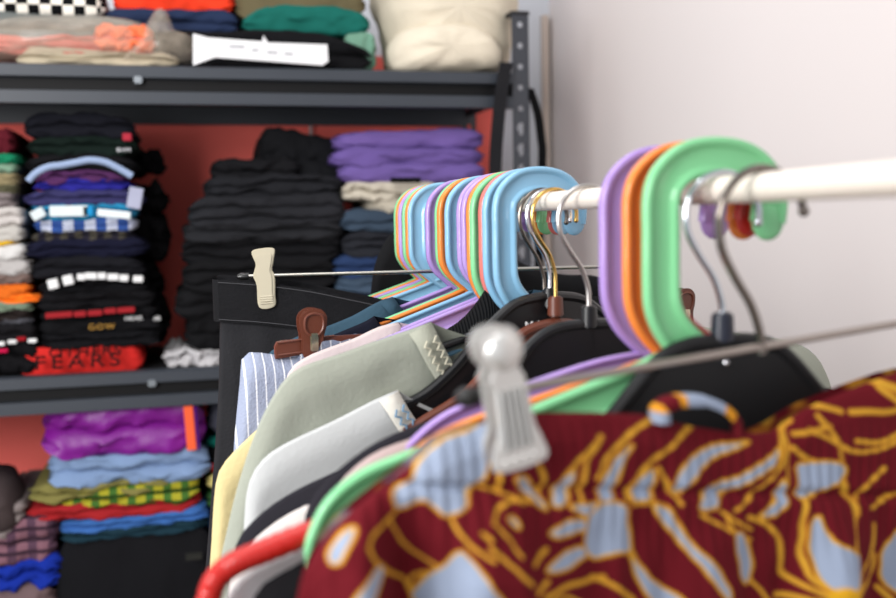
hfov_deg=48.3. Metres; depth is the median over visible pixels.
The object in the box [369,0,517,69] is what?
fleece blanket
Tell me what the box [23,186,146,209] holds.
shirt
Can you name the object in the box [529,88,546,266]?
strap
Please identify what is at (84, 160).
shirt
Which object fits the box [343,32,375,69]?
shirt
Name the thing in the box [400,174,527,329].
hanger
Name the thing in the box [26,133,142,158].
shirt
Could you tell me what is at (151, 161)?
garment
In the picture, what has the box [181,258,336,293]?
trousers
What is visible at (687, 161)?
hanger
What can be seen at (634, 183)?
hanger
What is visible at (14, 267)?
shirt
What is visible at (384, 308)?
shirt
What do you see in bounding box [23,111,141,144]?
shirt
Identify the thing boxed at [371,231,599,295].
trousers
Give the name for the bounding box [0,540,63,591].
shirt
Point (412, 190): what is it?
hanger
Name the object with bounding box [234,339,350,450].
shorts
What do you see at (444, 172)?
trousers
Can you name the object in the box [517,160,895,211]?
clothes rod
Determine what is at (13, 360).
shirt
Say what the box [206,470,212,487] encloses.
shirt
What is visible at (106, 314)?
shirt
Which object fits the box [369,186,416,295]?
hanger
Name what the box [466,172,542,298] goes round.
hanger
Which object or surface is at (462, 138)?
trousers
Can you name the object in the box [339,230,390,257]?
jeans
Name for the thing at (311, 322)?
hanger
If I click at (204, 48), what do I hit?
band
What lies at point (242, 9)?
shirt
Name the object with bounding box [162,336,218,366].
shirt
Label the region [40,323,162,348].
shirt
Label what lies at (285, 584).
blouse
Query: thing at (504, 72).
strap
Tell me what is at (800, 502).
patterned shirt
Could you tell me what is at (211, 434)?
shirt
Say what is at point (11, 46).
shirt
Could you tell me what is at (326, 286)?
jeans
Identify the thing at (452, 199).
hanger
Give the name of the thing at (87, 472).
shirt
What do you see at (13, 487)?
garment
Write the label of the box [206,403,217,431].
shirt
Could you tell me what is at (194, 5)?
shirt
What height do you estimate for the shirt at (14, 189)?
0.026 m
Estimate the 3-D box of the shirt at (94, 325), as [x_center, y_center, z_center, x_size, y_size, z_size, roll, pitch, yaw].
[-0.739,0.043,2.160,0.238,0.037,0.349,-2,5,-14]
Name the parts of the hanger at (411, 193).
shoulder frame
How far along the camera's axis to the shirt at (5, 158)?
1.97 m
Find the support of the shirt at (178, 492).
on the shirt at (57, 512)
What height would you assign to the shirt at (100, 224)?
0.039 m
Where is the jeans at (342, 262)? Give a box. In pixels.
[330,253,377,277]
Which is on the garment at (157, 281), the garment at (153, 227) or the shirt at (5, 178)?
the garment at (153, 227)
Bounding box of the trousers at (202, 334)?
[184,319,219,349]
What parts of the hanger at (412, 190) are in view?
shoulder frame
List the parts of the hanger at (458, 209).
shoulder frame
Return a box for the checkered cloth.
[0,0,109,16]
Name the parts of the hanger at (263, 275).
raised panel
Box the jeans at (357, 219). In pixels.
[339,208,393,232]
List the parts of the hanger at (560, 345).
shoulder plate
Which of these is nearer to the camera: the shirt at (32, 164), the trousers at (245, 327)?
the trousers at (245, 327)
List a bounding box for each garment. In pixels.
[0,464,26,532]
[131,176,170,214]
[132,149,167,178]
[132,212,172,260]
[141,260,164,298]
[155,294,171,342]
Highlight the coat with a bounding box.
[57,524,208,597]
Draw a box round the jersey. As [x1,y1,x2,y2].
[41,404,205,460]
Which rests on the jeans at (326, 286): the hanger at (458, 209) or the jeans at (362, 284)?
the jeans at (362, 284)
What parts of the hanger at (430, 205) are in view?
shoulder frame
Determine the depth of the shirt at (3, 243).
1.98 m
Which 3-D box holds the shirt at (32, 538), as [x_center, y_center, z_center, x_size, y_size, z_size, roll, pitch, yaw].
[-0.926,0.476,2.164,0.197,0.115,0.326,-2,5,-14]
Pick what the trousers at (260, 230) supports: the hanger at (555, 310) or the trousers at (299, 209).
the trousers at (299, 209)
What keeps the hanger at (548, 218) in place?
hanging from the clothes rod at (870, 179)
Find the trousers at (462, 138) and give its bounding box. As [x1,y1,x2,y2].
[331,128,483,150]
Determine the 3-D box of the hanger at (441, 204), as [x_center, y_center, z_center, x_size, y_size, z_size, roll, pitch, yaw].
[0.031,-0.010,1.003,0.423,0.223,0.008,-3,5,-26]
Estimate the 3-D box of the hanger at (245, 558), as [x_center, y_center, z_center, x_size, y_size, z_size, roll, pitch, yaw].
[0.145,0.091,0.568,0.583,0.357,0.014,-2,5,-17]
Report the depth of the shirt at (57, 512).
2.06 m
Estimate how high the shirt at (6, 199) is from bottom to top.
0.038 m
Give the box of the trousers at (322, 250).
[179,237,341,263]
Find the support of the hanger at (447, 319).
hanging from the clothes rod at (870, 179)
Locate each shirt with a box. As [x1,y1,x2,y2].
[0,11,141,37]
[0,34,156,62]
[0,128,33,158]
[0,153,29,167]
[0,163,39,178]
[0,172,36,187]
[0,184,37,195]
[0,192,33,208]
[0,206,40,226]
[0,224,39,241]
[0,240,34,245]
[0,241,35,259]
[0,257,39,275]
[0,273,39,284]
[0,279,48,297]
[0,290,43,303]
[0,302,39,311]
[0,306,42,321]
[0,310,44,323]
[0,317,42,341]
[0,336,42,374]
[0,469,42,538]
[0,511,63,566]
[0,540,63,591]
[0,582,56,597]
[16,46,178,65]
[21,345,147,374]
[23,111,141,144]
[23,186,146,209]
[24,148,140,179]
[24,235,149,258]
[25,157,133,182]
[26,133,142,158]
[26,485,201,520]
[28,463,168,505]
[30,203,140,220]
[30,230,135,240]
[31,255,146,289]
[33,176,135,190]
[33,217,138,232]
[35,169,136,184]
[37,286,156,310]
[38,274,149,293]
[39,313,160,334]
[40,302,157,322]
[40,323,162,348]
[47,431,211,488]
[57,477,199,510]
[60,476,208,533]
[60,498,208,542]
[93,22,154,52]
[113,0,234,13]
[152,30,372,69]
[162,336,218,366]
[205,415,215,445]
[205,472,211,505]
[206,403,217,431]
[206,429,214,462]
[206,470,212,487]
[207,501,209,526]
[210,431,255,566]
[221,322,830,597]
[227,471,335,595]
[227,549,304,597]
[232,0,365,30]
[239,4,369,39]
[244,390,431,529]
[269,290,541,353]
[297,368,895,597]
[336,436,428,486]
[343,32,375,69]
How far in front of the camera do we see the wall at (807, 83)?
1.73 m
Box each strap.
[489,62,512,173]
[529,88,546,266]
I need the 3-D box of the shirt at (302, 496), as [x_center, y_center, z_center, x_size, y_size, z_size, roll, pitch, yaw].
[0.107,0.306,0.750,0.531,0.480,0.030,-3,5,-19]
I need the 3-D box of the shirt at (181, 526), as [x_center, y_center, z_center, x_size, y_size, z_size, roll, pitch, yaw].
[-0.687,0.470,2.224,0.302,0.035,0.320,-2,5,-14]
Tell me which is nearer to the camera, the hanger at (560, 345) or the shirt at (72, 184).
the hanger at (560, 345)
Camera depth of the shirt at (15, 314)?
1.99 m
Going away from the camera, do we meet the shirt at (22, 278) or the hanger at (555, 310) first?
the hanger at (555, 310)
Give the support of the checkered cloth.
on the shirt at (11, 23)
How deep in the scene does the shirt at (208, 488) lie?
2.17 m
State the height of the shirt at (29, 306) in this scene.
0.030 m
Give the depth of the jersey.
2.05 m
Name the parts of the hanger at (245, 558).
shoulder frame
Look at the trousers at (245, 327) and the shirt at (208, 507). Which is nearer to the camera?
the trousers at (245, 327)
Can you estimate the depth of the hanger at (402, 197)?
1.17 m
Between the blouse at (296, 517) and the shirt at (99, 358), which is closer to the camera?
the blouse at (296, 517)
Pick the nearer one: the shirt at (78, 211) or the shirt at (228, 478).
the shirt at (228, 478)
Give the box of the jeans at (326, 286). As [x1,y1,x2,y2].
[326,286,370,295]
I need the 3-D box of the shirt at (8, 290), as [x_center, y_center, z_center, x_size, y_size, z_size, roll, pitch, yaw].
[-0.930,-0.029,2.124,0.134,0.034,0.316,-2,5,-14]
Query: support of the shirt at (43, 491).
on the shirt at (178, 492)
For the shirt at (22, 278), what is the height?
0.030 m
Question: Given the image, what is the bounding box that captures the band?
[193,34,327,65]
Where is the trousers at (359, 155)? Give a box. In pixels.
[327,145,483,166]
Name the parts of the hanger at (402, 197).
shoulder frame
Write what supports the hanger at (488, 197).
hanging from the clothes rod at (870, 179)
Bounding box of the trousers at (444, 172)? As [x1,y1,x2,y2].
[336,163,484,183]
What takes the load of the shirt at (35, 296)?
on the shirt at (29, 306)
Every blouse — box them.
[228,505,308,593]
[253,560,304,597]
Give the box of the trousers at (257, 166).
[209,156,299,177]
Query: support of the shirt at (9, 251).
on the shirt at (14, 267)
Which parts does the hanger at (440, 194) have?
shoulder frame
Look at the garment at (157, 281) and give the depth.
2.20 m
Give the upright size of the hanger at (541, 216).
0.237 m
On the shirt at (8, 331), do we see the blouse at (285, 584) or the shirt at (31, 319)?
the shirt at (31, 319)
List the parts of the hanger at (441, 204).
shoulder frame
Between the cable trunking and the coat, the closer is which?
the coat
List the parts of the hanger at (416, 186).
shoulder frame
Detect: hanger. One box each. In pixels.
[196,203,754,597]
[237,248,598,308]
[274,288,694,358]
[304,137,787,565]
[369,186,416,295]
[371,185,420,296]
[374,185,422,297]
[378,184,427,298]
[379,177,468,325]
[381,173,533,338]
[381,183,432,298]
[386,175,519,324]
[386,178,462,318]
[389,182,446,300]
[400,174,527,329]
[400,179,457,309]
[402,187,578,429]
[404,188,605,418]
[405,145,728,449]
[417,141,751,446]
[442,187,568,349]
[447,166,586,356]
[453,164,895,473]
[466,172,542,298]
[469,171,550,295]
[478,170,557,291]
[482,168,566,308]
[519,183,632,380]
[605,169,825,431]
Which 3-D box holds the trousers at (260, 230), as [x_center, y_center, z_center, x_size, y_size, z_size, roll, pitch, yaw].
[-0.421,-0.156,2.245,0.340,0.054,0.328,-2,5,-14]
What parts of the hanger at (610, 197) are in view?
shoulder frame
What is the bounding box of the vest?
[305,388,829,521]
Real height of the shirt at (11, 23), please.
0.068 m
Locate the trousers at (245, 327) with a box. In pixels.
[205,274,382,572]
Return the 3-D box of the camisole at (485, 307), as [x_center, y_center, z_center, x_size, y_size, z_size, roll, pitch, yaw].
[0.097,0.261,0.895,0.443,0.549,0.032,-3,5,-26]
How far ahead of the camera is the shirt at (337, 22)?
2.14 m
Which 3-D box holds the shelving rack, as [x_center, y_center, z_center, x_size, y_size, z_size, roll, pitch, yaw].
[-0.735,0.339,2.243,1.802,1.899,0.470,-2,5,-14]
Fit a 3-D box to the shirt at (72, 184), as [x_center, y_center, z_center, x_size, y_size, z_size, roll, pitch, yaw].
[-0.769,-0.244,2.150,0.196,0.035,0.319,-2,5,-14]
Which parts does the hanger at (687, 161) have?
shoulder frame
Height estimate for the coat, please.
0.230 m
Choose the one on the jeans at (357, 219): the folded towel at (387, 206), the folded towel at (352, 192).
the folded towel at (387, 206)
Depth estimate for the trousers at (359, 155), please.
2.16 m
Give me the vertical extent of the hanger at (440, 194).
0.223 m
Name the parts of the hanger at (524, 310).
shoulder plate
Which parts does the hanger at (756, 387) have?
shoulder plate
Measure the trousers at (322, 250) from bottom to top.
0.072 m
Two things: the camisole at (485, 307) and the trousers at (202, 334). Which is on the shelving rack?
the trousers at (202, 334)
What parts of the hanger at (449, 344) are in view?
shoulder frame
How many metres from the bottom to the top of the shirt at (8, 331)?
0.051 m
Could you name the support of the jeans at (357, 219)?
on the jeans at (360, 244)
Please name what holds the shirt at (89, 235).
on the shirt at (135, 245)
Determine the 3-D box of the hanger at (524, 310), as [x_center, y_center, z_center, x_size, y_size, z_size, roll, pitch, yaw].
[0.082,0.016,0.806,0.277,0.210,0.013,-3,5,-26]
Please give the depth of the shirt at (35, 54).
1.98 m
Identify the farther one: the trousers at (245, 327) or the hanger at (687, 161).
the trousers at (245, 327)
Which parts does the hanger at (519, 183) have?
shoulder frame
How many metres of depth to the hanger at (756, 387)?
0.54 m
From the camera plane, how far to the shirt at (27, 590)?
2.03 m
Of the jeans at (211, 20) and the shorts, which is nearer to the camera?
the shorts
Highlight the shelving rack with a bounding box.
[0,11,530,416]
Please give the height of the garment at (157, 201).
0.087 m
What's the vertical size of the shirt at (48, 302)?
0.046 m
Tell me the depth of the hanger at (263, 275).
1.04 m
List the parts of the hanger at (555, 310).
shoulder plate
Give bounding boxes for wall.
[107,0,551,271]
[549,0,895,387]
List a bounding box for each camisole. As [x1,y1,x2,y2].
[287,322,408,376]
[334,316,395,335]
[448,290,601,334]
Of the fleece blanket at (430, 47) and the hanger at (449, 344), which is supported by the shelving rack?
the fleece blanket at (430, 47)
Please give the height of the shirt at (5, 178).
0.030 m
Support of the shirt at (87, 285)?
on the shirt at (48, 302)
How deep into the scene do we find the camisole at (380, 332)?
0.87 m
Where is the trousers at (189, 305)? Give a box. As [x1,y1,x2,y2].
[174,284,213,320]
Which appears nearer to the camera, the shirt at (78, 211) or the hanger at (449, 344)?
the hanger at (449, 344)
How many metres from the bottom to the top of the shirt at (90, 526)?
0.043 m
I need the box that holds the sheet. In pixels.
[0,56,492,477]
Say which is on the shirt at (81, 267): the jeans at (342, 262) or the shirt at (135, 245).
the shirt at (135, 245)
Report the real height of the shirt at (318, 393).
0.528 m
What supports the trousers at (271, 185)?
on the trousers at (299, 209)
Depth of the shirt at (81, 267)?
2.01 m
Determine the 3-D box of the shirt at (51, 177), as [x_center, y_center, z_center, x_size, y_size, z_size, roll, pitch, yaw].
[-0.771,-0.258,2.145,0.183,0.038,0.321,-2,5,-14]
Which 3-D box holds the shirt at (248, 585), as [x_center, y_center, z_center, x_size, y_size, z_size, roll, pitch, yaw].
[0.147,0.329,0.596,0.544,0.459,0.024,-2,5,-18]
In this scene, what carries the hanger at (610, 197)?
hanging from the clothes rod at (870, 179)
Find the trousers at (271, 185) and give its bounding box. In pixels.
[203,173,343,197]
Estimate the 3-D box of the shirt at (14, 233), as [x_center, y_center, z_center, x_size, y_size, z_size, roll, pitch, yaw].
[-0.935,-0.141,2.115,0.120,0.037,0.317,-2,5,-14]
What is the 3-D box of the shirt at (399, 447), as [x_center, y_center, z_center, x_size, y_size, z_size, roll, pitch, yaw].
[0.138,0.312,0.630,0.439,0.487,0.039,-2,5,-17]
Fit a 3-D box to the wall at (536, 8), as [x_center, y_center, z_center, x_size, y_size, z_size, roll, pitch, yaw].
[-1.744,-0.075,2.309,4.169,2.750,0.100,-2,5,-14]
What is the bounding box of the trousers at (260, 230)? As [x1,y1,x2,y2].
[182,221,343,242]
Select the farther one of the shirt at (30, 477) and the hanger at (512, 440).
the shirt at (30, 477)
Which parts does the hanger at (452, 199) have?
shoulder frame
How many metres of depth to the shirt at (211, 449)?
2.14 m
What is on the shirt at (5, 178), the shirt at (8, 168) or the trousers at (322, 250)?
the shirt at (8, 168)
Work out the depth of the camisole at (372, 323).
0.94 m
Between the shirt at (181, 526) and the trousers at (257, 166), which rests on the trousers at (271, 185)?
the trousers at (257, 166)
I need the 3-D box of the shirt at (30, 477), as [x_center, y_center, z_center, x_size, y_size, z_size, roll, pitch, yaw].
[-0.955,0.435,2.150,0.140,0.075,0.324,-2,5,-14]
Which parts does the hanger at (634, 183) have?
shoulder frame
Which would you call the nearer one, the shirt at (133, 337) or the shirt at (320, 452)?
the shirt at (320, 452)
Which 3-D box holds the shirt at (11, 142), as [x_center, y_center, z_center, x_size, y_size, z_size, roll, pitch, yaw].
[-0.938,-0.320,2.100,0.099,0.056,0.316,-2,5,-14]
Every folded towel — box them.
[337,181,431,202]
[350,197,398,212]
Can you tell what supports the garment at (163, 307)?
on the shirt at (133, 337)
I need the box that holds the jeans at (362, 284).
[328,276,371,293]
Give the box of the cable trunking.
[541,15,550,270]
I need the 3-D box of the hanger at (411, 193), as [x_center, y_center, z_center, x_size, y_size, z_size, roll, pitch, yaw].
[-0.010,-0.022,1.160,0.423,0.223,0.007,-3,5,-22]
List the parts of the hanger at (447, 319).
shoulder frame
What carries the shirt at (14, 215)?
on the shirt at (14, 233)
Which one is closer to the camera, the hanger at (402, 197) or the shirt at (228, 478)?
the shirt at (228, 478)
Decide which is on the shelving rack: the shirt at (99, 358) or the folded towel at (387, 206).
the shirt at (99, 358)
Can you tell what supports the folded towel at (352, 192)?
on the folded towel at (387, 206)
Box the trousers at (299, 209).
[187,192,345,227]
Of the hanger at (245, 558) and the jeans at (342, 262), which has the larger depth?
the jeans at (342, 262)
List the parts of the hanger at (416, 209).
shoulder frame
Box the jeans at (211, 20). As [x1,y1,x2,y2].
[105,8,237,33]
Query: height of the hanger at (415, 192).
0.223 m
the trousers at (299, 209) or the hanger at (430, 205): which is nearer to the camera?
the hanger at (430, 205)
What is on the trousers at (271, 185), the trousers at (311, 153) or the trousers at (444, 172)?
the trousers at (311, 153)
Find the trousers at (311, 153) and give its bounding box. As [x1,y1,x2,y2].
[252,127,339,176]
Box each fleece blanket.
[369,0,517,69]
[385,24,502,71]
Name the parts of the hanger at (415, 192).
shoulder frame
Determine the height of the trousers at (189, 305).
0.084 m

